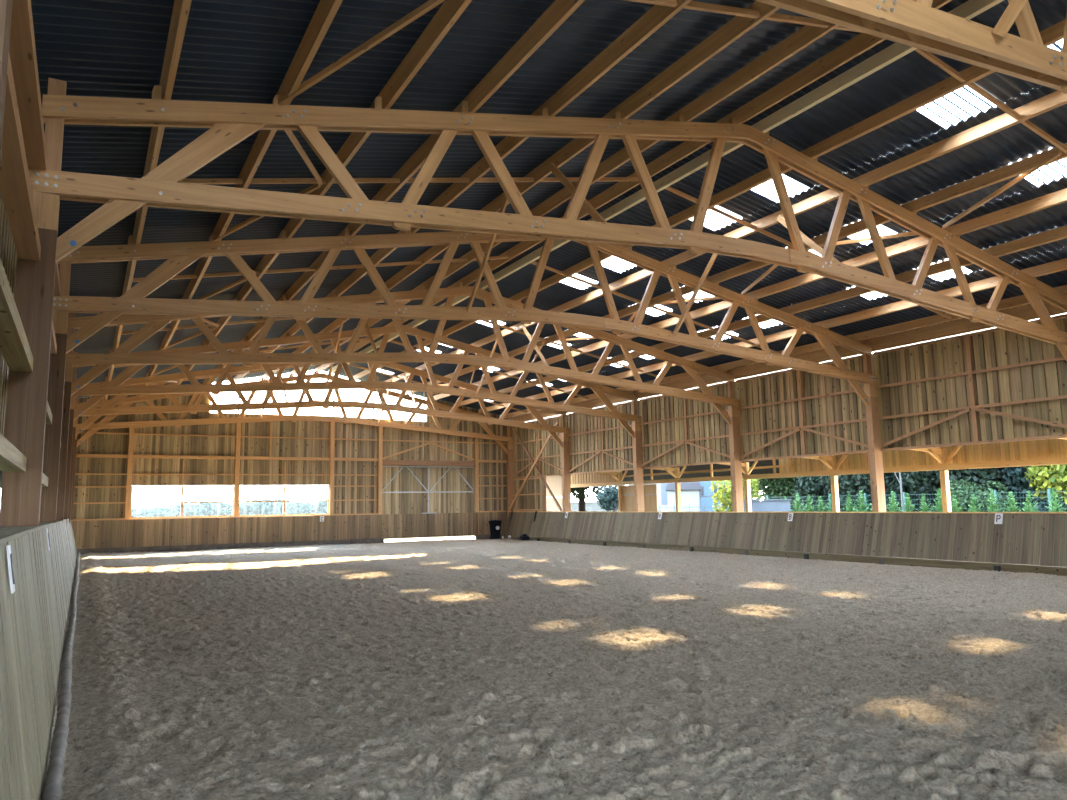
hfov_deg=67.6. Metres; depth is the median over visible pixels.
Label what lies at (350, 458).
wall
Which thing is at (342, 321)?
brace
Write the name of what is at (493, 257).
spacer
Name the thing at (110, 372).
purlin
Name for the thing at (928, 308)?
spacer
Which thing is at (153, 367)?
purlin
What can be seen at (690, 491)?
cottage
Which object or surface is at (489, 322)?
spacer
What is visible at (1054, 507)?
young thuja
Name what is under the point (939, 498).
young thuja
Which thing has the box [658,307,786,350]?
purlin
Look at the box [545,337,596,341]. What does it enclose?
brace
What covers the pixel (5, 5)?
timber post
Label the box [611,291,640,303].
spacer
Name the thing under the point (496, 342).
brace
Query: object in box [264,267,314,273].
spacer
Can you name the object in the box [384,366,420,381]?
purlin
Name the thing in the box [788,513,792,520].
letter sign
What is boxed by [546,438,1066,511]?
lean to
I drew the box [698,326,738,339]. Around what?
skylight panel
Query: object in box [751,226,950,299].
purlin
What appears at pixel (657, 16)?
purlin
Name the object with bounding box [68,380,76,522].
timber post
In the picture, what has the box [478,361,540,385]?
purlin
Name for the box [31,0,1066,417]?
ceiling
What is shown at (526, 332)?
brace
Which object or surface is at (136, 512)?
tree
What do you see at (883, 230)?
skylight panel
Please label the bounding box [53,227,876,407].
roof truss
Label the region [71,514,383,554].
kickboard
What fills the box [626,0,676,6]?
spacer
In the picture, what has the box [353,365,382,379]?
purlin
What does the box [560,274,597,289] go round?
skylight panel
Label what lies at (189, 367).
purlin
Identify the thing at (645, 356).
skylight panel
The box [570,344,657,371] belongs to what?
purlin
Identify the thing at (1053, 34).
purlin
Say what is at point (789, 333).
purlin
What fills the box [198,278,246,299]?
brace
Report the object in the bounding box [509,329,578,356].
purlin
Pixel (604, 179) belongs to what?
spacer
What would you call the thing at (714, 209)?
spacer
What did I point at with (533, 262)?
spacer
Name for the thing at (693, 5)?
spacer
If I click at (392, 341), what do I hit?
spacer
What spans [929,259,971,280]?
skylight panel
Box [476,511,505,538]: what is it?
kickboard
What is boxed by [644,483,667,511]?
house
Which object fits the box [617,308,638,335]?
brace
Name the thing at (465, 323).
purlin
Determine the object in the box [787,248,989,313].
purlin
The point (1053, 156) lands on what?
brace
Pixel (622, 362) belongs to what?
skylight panel
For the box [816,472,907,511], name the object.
tree
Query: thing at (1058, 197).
purlin
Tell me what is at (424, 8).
brace
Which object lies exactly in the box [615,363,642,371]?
spacer
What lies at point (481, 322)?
skylight panel
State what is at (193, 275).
spacer
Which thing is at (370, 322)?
purlin
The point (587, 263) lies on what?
purlin
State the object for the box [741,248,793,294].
brace
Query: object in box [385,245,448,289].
purlin
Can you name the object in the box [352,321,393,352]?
purlin
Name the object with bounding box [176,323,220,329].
spacer
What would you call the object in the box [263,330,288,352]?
purlin
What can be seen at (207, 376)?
spacer
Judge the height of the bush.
2.845 m
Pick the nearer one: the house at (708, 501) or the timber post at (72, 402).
the timber post at (72, 402)
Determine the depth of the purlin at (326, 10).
9.12 m
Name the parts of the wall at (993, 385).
rail, rail, rail, rail, rail, rail, wall plate, rail, rail, rail, rail, rail, wall plate, rail, rail, rail, rail, wall plate, rail, rail, rail, wall plate, rail, wall plate, rail, rail, rail, rail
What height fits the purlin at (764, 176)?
0.260 m
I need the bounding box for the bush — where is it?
[939,479,1009,511]
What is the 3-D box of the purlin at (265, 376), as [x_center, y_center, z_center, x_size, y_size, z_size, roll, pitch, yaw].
[-11.757,-1.463,36.490,0.122,0.260,5.996,3,-9,-29]
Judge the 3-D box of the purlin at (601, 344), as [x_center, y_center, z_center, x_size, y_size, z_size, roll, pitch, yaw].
[1.771,-1.849,30.298,0.122,0.260,5.996,3,-9,-29]
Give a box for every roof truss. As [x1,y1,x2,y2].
[28,85,1066,360]
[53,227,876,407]
[65,282,738,425]
[72,323,640,438]
[74,352,568,447]
[76,371,513,454]
[755,0,1066,93]
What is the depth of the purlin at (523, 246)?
22.20 m
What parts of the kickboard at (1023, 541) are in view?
rail, rail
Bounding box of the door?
[382,465,473,537]
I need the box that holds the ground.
[384,536,475,541]
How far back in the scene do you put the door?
42.63 m
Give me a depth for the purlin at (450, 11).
9.71 m
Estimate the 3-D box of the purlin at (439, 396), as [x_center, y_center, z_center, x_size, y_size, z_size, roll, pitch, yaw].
[-4.084,-0.405,40.673,0.122,0.260,5.996,3,-9,-29]
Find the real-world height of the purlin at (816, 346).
0.260 m
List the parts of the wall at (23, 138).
rail, rail, rail, rail, rail, rail, rail, rail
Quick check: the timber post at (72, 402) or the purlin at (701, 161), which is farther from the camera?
the timber post at (72, 402)
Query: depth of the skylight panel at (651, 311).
25.34 m
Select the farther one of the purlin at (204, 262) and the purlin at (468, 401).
the purlin at (468, 401)
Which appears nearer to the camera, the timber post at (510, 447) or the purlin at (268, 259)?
the purlin at (268, 259)
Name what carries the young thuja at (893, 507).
on the ground
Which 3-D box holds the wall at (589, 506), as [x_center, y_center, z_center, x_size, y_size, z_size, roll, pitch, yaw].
[5.130,9.239,64.427,5.300,2.050,0.520,-2,-7,6]
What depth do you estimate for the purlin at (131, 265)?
16.96 m
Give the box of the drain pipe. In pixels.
[42,552,80,799]
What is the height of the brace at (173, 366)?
0.325 m
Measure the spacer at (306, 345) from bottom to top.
0.330 m
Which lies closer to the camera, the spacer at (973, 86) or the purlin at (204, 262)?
the spacer at (973, 86)
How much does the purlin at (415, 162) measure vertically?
0.260 m
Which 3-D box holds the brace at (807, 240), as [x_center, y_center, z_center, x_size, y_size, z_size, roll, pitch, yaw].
[5.944,-3.228,16.805,0.050,2.021,2.025,3,-9,-29]
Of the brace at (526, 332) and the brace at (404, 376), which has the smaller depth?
the brace at (526, 332)
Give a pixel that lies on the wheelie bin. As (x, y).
(495, 525)
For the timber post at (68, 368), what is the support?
on the floor
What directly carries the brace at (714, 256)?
attached to the roof truss at (180, 255)
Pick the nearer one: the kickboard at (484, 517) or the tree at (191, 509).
the kickboard at (484, 517)
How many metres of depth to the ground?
46.72 m
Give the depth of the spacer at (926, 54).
12.30 m
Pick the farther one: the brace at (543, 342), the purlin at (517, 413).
the purlin at (517, 413)
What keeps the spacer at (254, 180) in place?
attached to the purlin at (264, 138)
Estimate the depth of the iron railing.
54.06 m
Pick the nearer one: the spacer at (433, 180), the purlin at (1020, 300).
the spacer at (433, 180)
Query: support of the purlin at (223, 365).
attached to the roof truss at (97, 393)
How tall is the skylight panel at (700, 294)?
0.264 m
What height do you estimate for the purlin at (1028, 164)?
0.260 m
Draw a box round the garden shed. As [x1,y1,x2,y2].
[743,499,791,511]
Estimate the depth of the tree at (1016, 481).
38.26 m
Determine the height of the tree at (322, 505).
6.482 m
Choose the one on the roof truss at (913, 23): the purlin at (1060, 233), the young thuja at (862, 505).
the purlin at (1060, 233)
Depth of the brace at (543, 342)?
31.09 m
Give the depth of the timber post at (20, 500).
8.60 m
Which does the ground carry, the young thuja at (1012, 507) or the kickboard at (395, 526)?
the young thuja at (1012, 507)
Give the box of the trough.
[519,534,529,539]
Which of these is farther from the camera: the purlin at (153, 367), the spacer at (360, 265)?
the purlin at (153, 367)
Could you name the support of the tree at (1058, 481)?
on the ground
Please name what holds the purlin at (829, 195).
on the roof truss at (229, 123)
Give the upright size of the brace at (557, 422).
4.550 m
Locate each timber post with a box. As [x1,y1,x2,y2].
[0,0,12,162]
[0,78,66,526]
[39,261,70,521]
[56,313,74,521]
[63,352,76,521]
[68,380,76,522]
[70,399,78,519]
[506,418,514,519]
[561,414,570,538]
[632,390,643,511]
[727,369,743,511]
[862,340,885,511]
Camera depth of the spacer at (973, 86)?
12.91 m
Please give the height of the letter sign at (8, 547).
0.259 m
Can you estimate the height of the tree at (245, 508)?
5.251 m
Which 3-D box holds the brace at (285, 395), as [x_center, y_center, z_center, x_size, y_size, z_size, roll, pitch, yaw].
[-10.899,-0.649,34.700,0.050,2.035,2.025,3,-9,-29]
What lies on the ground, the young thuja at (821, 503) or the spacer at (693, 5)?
the young thuja at (821, 503)
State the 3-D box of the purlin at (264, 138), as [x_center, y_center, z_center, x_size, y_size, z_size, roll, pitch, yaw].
[-4.725,-3.566,12.991,0.122,0.260,5.996,3,-9,-29]
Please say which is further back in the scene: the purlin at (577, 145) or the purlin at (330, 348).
the purlin at (330, 348)
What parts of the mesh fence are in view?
fence post, fence post, fence post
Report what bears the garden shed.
on the ground
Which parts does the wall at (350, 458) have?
rail, rail, rail, rail, rail, rail, rail, rail, rail, rail, rail, rail, rail, rail, rail, rail, rail, rail, rail, rail, rail, rail, rail, rail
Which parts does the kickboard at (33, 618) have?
rail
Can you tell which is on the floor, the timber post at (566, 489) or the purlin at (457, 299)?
the timber post at (566, 489)
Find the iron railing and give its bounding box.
[658,504,719,511]
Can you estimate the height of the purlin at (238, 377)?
0.260 m
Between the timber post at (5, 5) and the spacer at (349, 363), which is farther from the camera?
the spacer at (349, 363)
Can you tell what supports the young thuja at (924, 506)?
on the ground
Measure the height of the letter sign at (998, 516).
0.272 m
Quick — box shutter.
[661,483,667,504]
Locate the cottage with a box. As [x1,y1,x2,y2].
[665,482,701,511]
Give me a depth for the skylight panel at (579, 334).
28.93 m
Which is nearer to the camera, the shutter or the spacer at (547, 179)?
the spacer at (547, 179)
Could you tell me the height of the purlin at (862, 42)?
0.270 m
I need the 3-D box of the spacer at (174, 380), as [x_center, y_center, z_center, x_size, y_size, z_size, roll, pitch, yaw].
[-15.775,-0.736,33.938,1.276,0.322,0.055,3,-9,-29]
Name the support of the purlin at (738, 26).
attached to the roof truss at (913, 23)
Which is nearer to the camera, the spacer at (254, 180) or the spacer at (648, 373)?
the spacer at (254, 180)
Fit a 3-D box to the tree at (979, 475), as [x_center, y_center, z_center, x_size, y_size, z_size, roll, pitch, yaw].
[23.141,2.663,41.702,6.005,8.666,5.435,6,-10,-44]
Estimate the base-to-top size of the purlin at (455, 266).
0.260 m
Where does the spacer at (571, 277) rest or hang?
attached to the purlin at (644, 273)
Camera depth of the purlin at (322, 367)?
39.26 m
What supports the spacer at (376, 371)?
attached to the purlin at (393, 379)
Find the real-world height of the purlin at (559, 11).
0.260 m
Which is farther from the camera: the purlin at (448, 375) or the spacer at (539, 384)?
the purlin at (448, 375)
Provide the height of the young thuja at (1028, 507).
2.185 m
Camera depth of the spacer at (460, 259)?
21.21 m
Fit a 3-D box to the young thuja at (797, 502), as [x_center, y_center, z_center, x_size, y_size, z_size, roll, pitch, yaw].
[15.577,6.642,46.894,1.238,2.345,1.267,1,-8,-12]
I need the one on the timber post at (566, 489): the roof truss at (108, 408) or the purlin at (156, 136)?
the roof truss at (108, 408)
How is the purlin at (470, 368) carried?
on the roof truss at (97, 393)
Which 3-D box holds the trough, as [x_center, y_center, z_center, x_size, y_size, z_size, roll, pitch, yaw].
[-0.460,7.002,40.753,0.427,0.300,0.825,1,-8,-14]
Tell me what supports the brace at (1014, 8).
attached to the roof truss at (913, 23)
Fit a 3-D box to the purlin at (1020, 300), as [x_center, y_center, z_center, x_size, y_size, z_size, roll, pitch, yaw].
[11.304,-2.264,21.857,0.122,0.260,5.996,3,-9,-29]
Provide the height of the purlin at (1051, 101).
0.260 m
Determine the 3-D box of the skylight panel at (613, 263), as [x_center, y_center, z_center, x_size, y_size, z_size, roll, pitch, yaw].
[2.232,-3.817,22.166,1.130,0.264,0.970,3,-9,-29]
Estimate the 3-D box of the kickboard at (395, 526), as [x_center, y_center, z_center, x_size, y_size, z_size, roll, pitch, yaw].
[-5.371,6.630,42.142,5.372,1.250,0.035,3,-9,-29]
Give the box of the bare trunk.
[894,472,903,511]
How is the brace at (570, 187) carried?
attached to the roof truss at (229, 123)
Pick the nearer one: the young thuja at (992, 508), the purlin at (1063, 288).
the purlin at (1063, 288)
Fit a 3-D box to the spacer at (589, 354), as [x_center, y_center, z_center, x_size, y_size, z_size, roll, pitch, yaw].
[2.462,-1.637,30.476,1.336,0.334,0.055,3,-9,-29]
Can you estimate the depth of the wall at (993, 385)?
25.50 m
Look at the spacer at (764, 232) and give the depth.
18.70 m
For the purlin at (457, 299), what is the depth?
26.95 m
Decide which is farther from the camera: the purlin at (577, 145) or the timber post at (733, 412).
the timber post at (733, 412)
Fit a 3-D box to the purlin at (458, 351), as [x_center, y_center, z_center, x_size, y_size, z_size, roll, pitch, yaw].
[-3.696,-1.838,34.151,0.122,0.260,5.996,3,-9,-29]
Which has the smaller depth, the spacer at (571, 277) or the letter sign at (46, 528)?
the letter sign at (46, 528)
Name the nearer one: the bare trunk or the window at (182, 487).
the window at (182, 487)
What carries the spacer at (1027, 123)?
attached to the purlin at (1028, 164)
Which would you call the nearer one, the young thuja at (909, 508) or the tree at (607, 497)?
the young thuja at (909, 508)
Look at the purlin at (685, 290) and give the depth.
23.83 m
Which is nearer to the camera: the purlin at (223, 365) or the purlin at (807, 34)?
the purlin at (807, 34)
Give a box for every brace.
[148,365,177,376]
[161,326,217,349]
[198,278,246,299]
[201,318,217,326]
[213,184,319,241]
[278,0,444,105]
[278,368,287,401]
[284,130,321,184]
[326,318,343,384]
[365,322,377,352]
[378,380,391,423]
[403,375,417,407]
[466,197,507,311]
[476,339,497,393]
[508,420,558,510]
[511,426,561,510]
[521,324,548,365]
[532,341,544,362]
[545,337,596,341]
[549,162,606,222]
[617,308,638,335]
[648,296,719,305]
[672,254,717,335]
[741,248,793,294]
[776,215,838,261]
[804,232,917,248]
[942,150,1061,228]
[992,0,1026,36]
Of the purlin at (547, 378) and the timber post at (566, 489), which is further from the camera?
the timber post at (566, 489)
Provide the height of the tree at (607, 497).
3.955 m
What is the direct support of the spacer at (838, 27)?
attached to the purlin at (807, 34)
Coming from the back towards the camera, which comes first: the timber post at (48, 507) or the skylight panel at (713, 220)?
the skylight panel at (713, 220)
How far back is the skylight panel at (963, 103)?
13.59 m
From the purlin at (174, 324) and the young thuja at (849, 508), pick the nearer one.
the purlin at (174, 324)
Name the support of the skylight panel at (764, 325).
attached to the ceiling
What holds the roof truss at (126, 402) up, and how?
on the timber post at (77, 399)
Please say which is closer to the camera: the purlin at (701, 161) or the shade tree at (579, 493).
the purlin at (701, 161)
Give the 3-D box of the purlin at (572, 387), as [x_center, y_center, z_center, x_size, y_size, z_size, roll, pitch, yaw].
[1.331,-0.431,36.793,0.122,0.260,5.996,3,-9,-29]
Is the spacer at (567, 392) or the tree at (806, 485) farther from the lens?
the tree at (806, 485)
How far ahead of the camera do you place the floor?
8.52 m
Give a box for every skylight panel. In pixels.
[377,369,393,374]
[477,321,504,326]
[538,340,570,348]
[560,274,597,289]
[575,333,590,339]
[601,256,635,272]
[607,357,627,366]
[629,305,671,315]
[631,351,653,359]
[683,291,713,302]
[690,206,741,230]
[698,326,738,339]
[743,314,781,328]
[751,174,807,201]
[845,220,895,244]
[847,286,886,299]
[917,86,995,128]
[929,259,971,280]
[1010,148,1066,186]
[1048,39,1062,50]
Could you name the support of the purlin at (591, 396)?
on the roof truss at (97, 393)
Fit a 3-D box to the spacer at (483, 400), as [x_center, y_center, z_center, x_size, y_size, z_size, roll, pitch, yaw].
[-2.150,0.155,41.504,1.376,0.342,0.055,3,-9,-29]
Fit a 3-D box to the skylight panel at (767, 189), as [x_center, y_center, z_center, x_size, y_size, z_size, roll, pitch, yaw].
[5.160,-4.539,16.978,1.130,0.265,0.970,3,-9,-29]
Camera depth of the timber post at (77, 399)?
34.59 m
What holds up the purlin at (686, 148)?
attached to the roof truss at (229, 123)
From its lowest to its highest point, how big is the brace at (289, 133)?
0.325 m
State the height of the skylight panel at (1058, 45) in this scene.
0.264 m
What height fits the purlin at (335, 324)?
0.260 m
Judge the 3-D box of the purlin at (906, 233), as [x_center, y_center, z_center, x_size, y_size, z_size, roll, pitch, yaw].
[7.457,-3.628,18.090,2.895,0.301,0.050,-6,-9,37]
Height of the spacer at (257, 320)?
0.314 m
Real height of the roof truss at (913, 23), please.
4.093 m
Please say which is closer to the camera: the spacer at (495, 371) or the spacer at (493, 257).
the spacer at (493, 257)
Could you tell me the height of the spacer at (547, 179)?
0.322 m
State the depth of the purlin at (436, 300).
26.48 m
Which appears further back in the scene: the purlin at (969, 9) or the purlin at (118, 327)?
the purlin at (118, 327)
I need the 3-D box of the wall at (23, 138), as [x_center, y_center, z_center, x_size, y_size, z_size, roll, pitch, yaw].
[-9.928,-0.359,16.319,0.410,4.405,42.613,3,-9,-29]
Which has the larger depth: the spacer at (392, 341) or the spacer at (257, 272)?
the spacer at (392, 341)
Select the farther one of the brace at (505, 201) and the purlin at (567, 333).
the purlin at (567, 333)
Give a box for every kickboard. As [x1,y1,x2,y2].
[0,519,76,799]
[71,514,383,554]
[383,512,477,538]
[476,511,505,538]
[504,511,1066,575]
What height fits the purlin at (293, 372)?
0.260 m
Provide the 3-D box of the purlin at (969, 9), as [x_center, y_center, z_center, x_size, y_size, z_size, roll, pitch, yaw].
[5.649,-5.386,12.159,0.124,0.270,5.996,3,-9,-29]
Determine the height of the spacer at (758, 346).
0.326 m
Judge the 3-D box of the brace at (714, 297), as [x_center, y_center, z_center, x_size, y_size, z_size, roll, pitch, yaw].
[4.529,-2.906,23.277,2.895,0.301,0.050,-6,-9,37]
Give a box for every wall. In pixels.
[0,0,63,486]
[72,372,512,546]
[512,301,1066,510]
[571,502,617,510]
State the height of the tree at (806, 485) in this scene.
9.314 m
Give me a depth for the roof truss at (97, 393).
28.89 m
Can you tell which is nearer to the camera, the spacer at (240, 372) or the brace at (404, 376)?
the spacer at (240, 372)
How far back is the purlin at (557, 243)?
22.71 m
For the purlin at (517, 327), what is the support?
on the roof truss at (121, 355)
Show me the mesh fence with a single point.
(1048, 490)
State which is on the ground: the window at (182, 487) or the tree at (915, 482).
the tree at (915, 482)
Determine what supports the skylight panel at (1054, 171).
attached to the ceiling
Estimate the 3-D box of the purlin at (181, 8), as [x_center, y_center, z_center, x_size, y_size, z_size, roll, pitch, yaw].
[-3.015,-4.084,7.088,0.122,0.260,5.996,3,-9,-29]
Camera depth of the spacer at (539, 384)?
36.40 m
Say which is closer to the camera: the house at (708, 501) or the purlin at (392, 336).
the purlin at (392, 336)
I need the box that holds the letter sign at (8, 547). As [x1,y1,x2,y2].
[6,545,14,593]
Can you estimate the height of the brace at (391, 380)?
2.021 m
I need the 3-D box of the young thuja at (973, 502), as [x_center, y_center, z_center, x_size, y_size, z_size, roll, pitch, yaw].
[20.789,5.466,37.434,1.118,2.070,1.093,-5,-8,27]
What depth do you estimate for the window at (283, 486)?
38.98 m
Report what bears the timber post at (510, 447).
on the floor
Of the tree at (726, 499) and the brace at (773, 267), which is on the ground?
the tree at (726, 499)
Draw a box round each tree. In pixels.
[131,508,172,516]
[135,500,231,516]
[239,497,319,514]
[294,499,327,513]
[571,486,600,510]
[595,485,623,510]
[710,479,761,511]
[747,477,796,511]
[792,475,852,511]
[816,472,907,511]
[884,469,971,511]
[925,467,1007,511]
[994,465,1066,511]
[1022,464,1066,511]
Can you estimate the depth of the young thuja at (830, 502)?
44.46 m
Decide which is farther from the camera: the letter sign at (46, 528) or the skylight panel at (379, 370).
the skylight panel at (379, 370)
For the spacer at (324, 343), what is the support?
attached to the purlin at (300, 349)
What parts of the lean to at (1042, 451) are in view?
wall panel, post, wall panel, post, rail, post, post, post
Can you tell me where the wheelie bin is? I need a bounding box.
[489,520,501,538]
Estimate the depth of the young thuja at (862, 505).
42.92 m
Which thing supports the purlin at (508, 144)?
attached to the roof truss at (229, 123)
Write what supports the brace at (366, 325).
attached to the roof truss at (121, 355)
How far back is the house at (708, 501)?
73.83 m
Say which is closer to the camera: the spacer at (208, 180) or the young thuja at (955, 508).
the spacer at (208, 180)
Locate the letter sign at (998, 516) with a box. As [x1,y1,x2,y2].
[994,513,1002,523]
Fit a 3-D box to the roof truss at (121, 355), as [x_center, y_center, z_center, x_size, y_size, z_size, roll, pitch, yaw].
[-1.968,-1.602,24.679,21.880,4.093,0.232,3,-9,-29]
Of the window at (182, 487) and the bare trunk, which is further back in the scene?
the bare trunk
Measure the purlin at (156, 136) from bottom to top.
0.260 m
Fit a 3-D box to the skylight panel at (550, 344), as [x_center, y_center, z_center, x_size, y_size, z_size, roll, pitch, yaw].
[0.781,-2.168,30.370,1.130,0.264,0.970,3,-9,-29]
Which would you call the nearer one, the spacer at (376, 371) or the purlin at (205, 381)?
the purlin at (205, 381)
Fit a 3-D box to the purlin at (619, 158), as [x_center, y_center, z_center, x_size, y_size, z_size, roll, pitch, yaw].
[1.119,-4.545,16.426,0.122,0.260,5.996,3,-9,-29]
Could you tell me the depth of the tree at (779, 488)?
53.43 m
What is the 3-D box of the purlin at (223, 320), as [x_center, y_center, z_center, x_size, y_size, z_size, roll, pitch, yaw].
[-9.415,-2.318,24.051,0.122,0.260,5.996,3,-9,-29]
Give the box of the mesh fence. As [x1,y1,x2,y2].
[757,489,1066,511]
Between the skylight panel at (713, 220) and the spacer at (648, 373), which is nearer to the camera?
the skylight panel at (713, 220)
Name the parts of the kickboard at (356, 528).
rail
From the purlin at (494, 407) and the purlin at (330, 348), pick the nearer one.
the purlin at (330, 348)
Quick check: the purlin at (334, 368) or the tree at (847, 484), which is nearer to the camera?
the purlin at (334, 368)
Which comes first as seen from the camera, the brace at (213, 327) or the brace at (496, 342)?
the brace at (213, 327)
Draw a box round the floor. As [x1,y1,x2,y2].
[44,538,1066,799]
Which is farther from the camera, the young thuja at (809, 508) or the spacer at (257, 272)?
the young thuja at (809, 508)
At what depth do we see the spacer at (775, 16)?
10.74 m
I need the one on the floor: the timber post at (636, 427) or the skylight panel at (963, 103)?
the timber post at (636, 427)
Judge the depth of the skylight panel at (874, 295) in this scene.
21.59 m
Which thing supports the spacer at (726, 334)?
attached to the purlin at (789, 333)
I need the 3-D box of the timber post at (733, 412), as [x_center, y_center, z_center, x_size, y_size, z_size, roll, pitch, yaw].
[7.484,2.218,29.489,0.350,6.770,0.220,3,-9,-29]
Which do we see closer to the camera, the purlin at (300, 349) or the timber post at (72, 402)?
the timber post at (72, 402)
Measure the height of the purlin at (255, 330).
0.260 m
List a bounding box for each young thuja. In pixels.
[792,493,804,511]
[802,494,813,511]
[814,496,825,511]
[825,494,841,511]
[842,494,854,511]
[853,491,870,511]
[886,491,901,511]
[900,493,914,511]
[916,493,931,511]
[931,488,942,511]
[951,495,962,511]
[968,494,981,511]
[985,491,1000,511]
[1003,491,1020,511]
[1020,491,1039,511]
[1047,488,1065,511]
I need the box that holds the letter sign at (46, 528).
[46,528,49,550]
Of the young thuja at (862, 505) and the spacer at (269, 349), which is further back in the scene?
the young thuja at (862, 505)
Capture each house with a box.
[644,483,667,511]
[700,480,728,511]
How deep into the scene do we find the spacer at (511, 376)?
35.72 m
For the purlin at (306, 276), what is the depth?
20.18 m
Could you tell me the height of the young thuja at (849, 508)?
2.242 m
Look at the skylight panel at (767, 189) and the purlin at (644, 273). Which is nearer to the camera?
the skylight panel at (767, 189)
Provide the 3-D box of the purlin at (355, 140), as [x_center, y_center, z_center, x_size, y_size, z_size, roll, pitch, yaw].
[-3.560,-3.762,13.676,0.122,0.260,5.996,3,-9,-29]
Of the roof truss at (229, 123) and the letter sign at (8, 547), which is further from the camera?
the roof truss at (229, 123)
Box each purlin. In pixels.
[108,365,113,380]
[113,325,122,350]
[122,240,136,294]
[133,84,164,243]
[149,343,161,374]
[160,0,191,99]
[162,320,179,347]
[182,231,214,298]
[186,339,205,370]
[202,365,218,383]
[206,297,235,344]
[214,90,279,240]
[222,335,246,367]
[233,371,249,382]
[236,228,284,300]
[247,292,285,340]
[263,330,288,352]
[263,368,278,379]
[279,0,342,104]
[285,95,378,237]
[286,225,347,299]
[288,289,334,335]
[291,364,311,375]
[293,327,327,352]
[315,351,343,372]
[324,328,355,352]
[327,289,377,331]
[328,349,363,372]
[335,230,404,296]
[348,100,464,234]
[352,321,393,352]
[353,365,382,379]
[364,322,411,352]
[367,282,423,326]
[379,0,471,108]
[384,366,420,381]
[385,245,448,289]
[400,279,460,323]
[400,332,442,352]
[406,374,450,394]
[411,104,544,232]
[411,284,479,327]
[420,341,476,369]
[424,242,500,288]
[433,382,477,399]
[442,295,514,336]
[450,351,509,377]
[458,389,503,406]
[461,240,543,285]
[464,0,584,112]
[476,308,553,346]
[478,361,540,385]
[478,396,529,413]
[479,239,570,289]
[480,107,616,211]
[500,408,542,418]
[504,376,556,393]
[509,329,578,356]
[515,244,623,301]
[530,111,679,215]
[530,384,586,399]
[540,334,625,364]
[544,0,691,115]
[554,258,668,311]
[555,388,623,404]
[561,113,731,219]
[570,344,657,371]
[587,122,758,220]
[603,276,711,318]
[609,355,689,378]
[616,1,779,118]
[624,148,807,247]
[624,365,718,391]
[625,292,750,339]
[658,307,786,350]
[668,176,858,266]
[679,23,838,121]
[690,321,821,360]
[711,203,906,283]
[719,334,853,370]
[732,0,951,123]
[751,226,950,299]
[758,0,1003,132]
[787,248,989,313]
[807,19,1065,158]
[822,268,1027,328]
[853,286,1060,340]
[859,90,1066,186]
[907,143,1066,212]
[951,188,1066,235]
[990,225,1066,257]
[1028,258,1066,277]
[1061,285,1066,294]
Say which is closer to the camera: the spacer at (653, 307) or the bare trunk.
the spacer at (653, 307)
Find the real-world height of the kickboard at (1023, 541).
1.505 m
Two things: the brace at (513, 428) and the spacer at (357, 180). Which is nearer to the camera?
the spacer at (357, 180)
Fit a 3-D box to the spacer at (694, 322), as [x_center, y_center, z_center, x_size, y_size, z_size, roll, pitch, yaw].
[5.390,-2.359,25.289,1.336,0.334,0.055,3,-9,-29]
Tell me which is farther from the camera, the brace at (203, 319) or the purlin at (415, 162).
the brace at (203, 319)
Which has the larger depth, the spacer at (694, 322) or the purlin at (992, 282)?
the spacer at (694, 322)
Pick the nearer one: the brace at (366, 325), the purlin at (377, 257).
the purlin at (377, 257)
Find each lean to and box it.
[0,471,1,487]
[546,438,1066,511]
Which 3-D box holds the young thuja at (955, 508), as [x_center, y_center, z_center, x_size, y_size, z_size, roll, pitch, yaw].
[20.227,5.581,38.145,1.145,2.045,1.093,0,-7,-6]
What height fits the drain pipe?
0.112 m
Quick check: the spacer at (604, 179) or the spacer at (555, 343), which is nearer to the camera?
the spacer at (604, 179)
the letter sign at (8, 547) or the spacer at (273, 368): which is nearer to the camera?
the letter sign at (8, 547)
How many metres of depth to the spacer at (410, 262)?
20.42 m
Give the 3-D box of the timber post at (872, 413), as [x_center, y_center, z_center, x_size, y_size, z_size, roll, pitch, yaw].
[10.412,1.496,24.302,0.350,6.770,0.220,3,-9,-29]
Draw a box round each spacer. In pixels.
[121,327,171,334]
[132,274,196,281]
[148,380,179,384]
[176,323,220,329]
[180,178,242,183]
[183,376,210,380]
[202,271,258,277]
[217,372,244,376]
[226,319,265,324]
[241,348,271,352]
[249,368,276,372]
[250,178,326,183]
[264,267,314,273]
[276,344,308,349]
[321,341,342,344]
[330,264,363,269]
[333,178,399,183]
[348,363,369,370]
[375,261,421,266]
[376,371,399,378]
[389,340,415,348]
[406,178,469,182]
[426,258,468,263]
[473,256,508,260]
[475,177,533,182]
[483,321,513,330]
[483,400,503,406]
[488,368,508,375]
[511,376,535,383]
[517,331,546,340]
[531,261,566,275]
[539,384,563,391]
[540,177,578,181]
[551,342,581,352]
[567,392,588,398]
[569,276,601,289]
[584,353,611,362]
[596,177,638,181]
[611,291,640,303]
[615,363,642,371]
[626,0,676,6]
[645,372,669,380]
[650,306,680,317]
[665,186,697,203]
[684,1,759,17]
[692,320,717,331]
[710,207,755,229]
[724,333,752,344]
[756,345,781,354]
[758,230,792,247]
[765,13,829,27]
[835,26,862,32]
[915,49,965,82]
[921,305,950,318]
[967,82,1019,119]
[1021,120,1066,153]
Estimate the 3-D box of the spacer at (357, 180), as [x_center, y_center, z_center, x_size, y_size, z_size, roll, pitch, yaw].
[-2.917,-3.816,13.864,1.236,0.314,0.055,3,-9,-29]
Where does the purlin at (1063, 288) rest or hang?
on the roof truss at (913, 23)
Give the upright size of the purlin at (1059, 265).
0.260 m
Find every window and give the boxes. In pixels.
[130,486,233,517]
[238,485,328,515]
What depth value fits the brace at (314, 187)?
14.72 m
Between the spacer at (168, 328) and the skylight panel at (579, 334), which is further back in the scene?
the skylight panel at (579, 334)

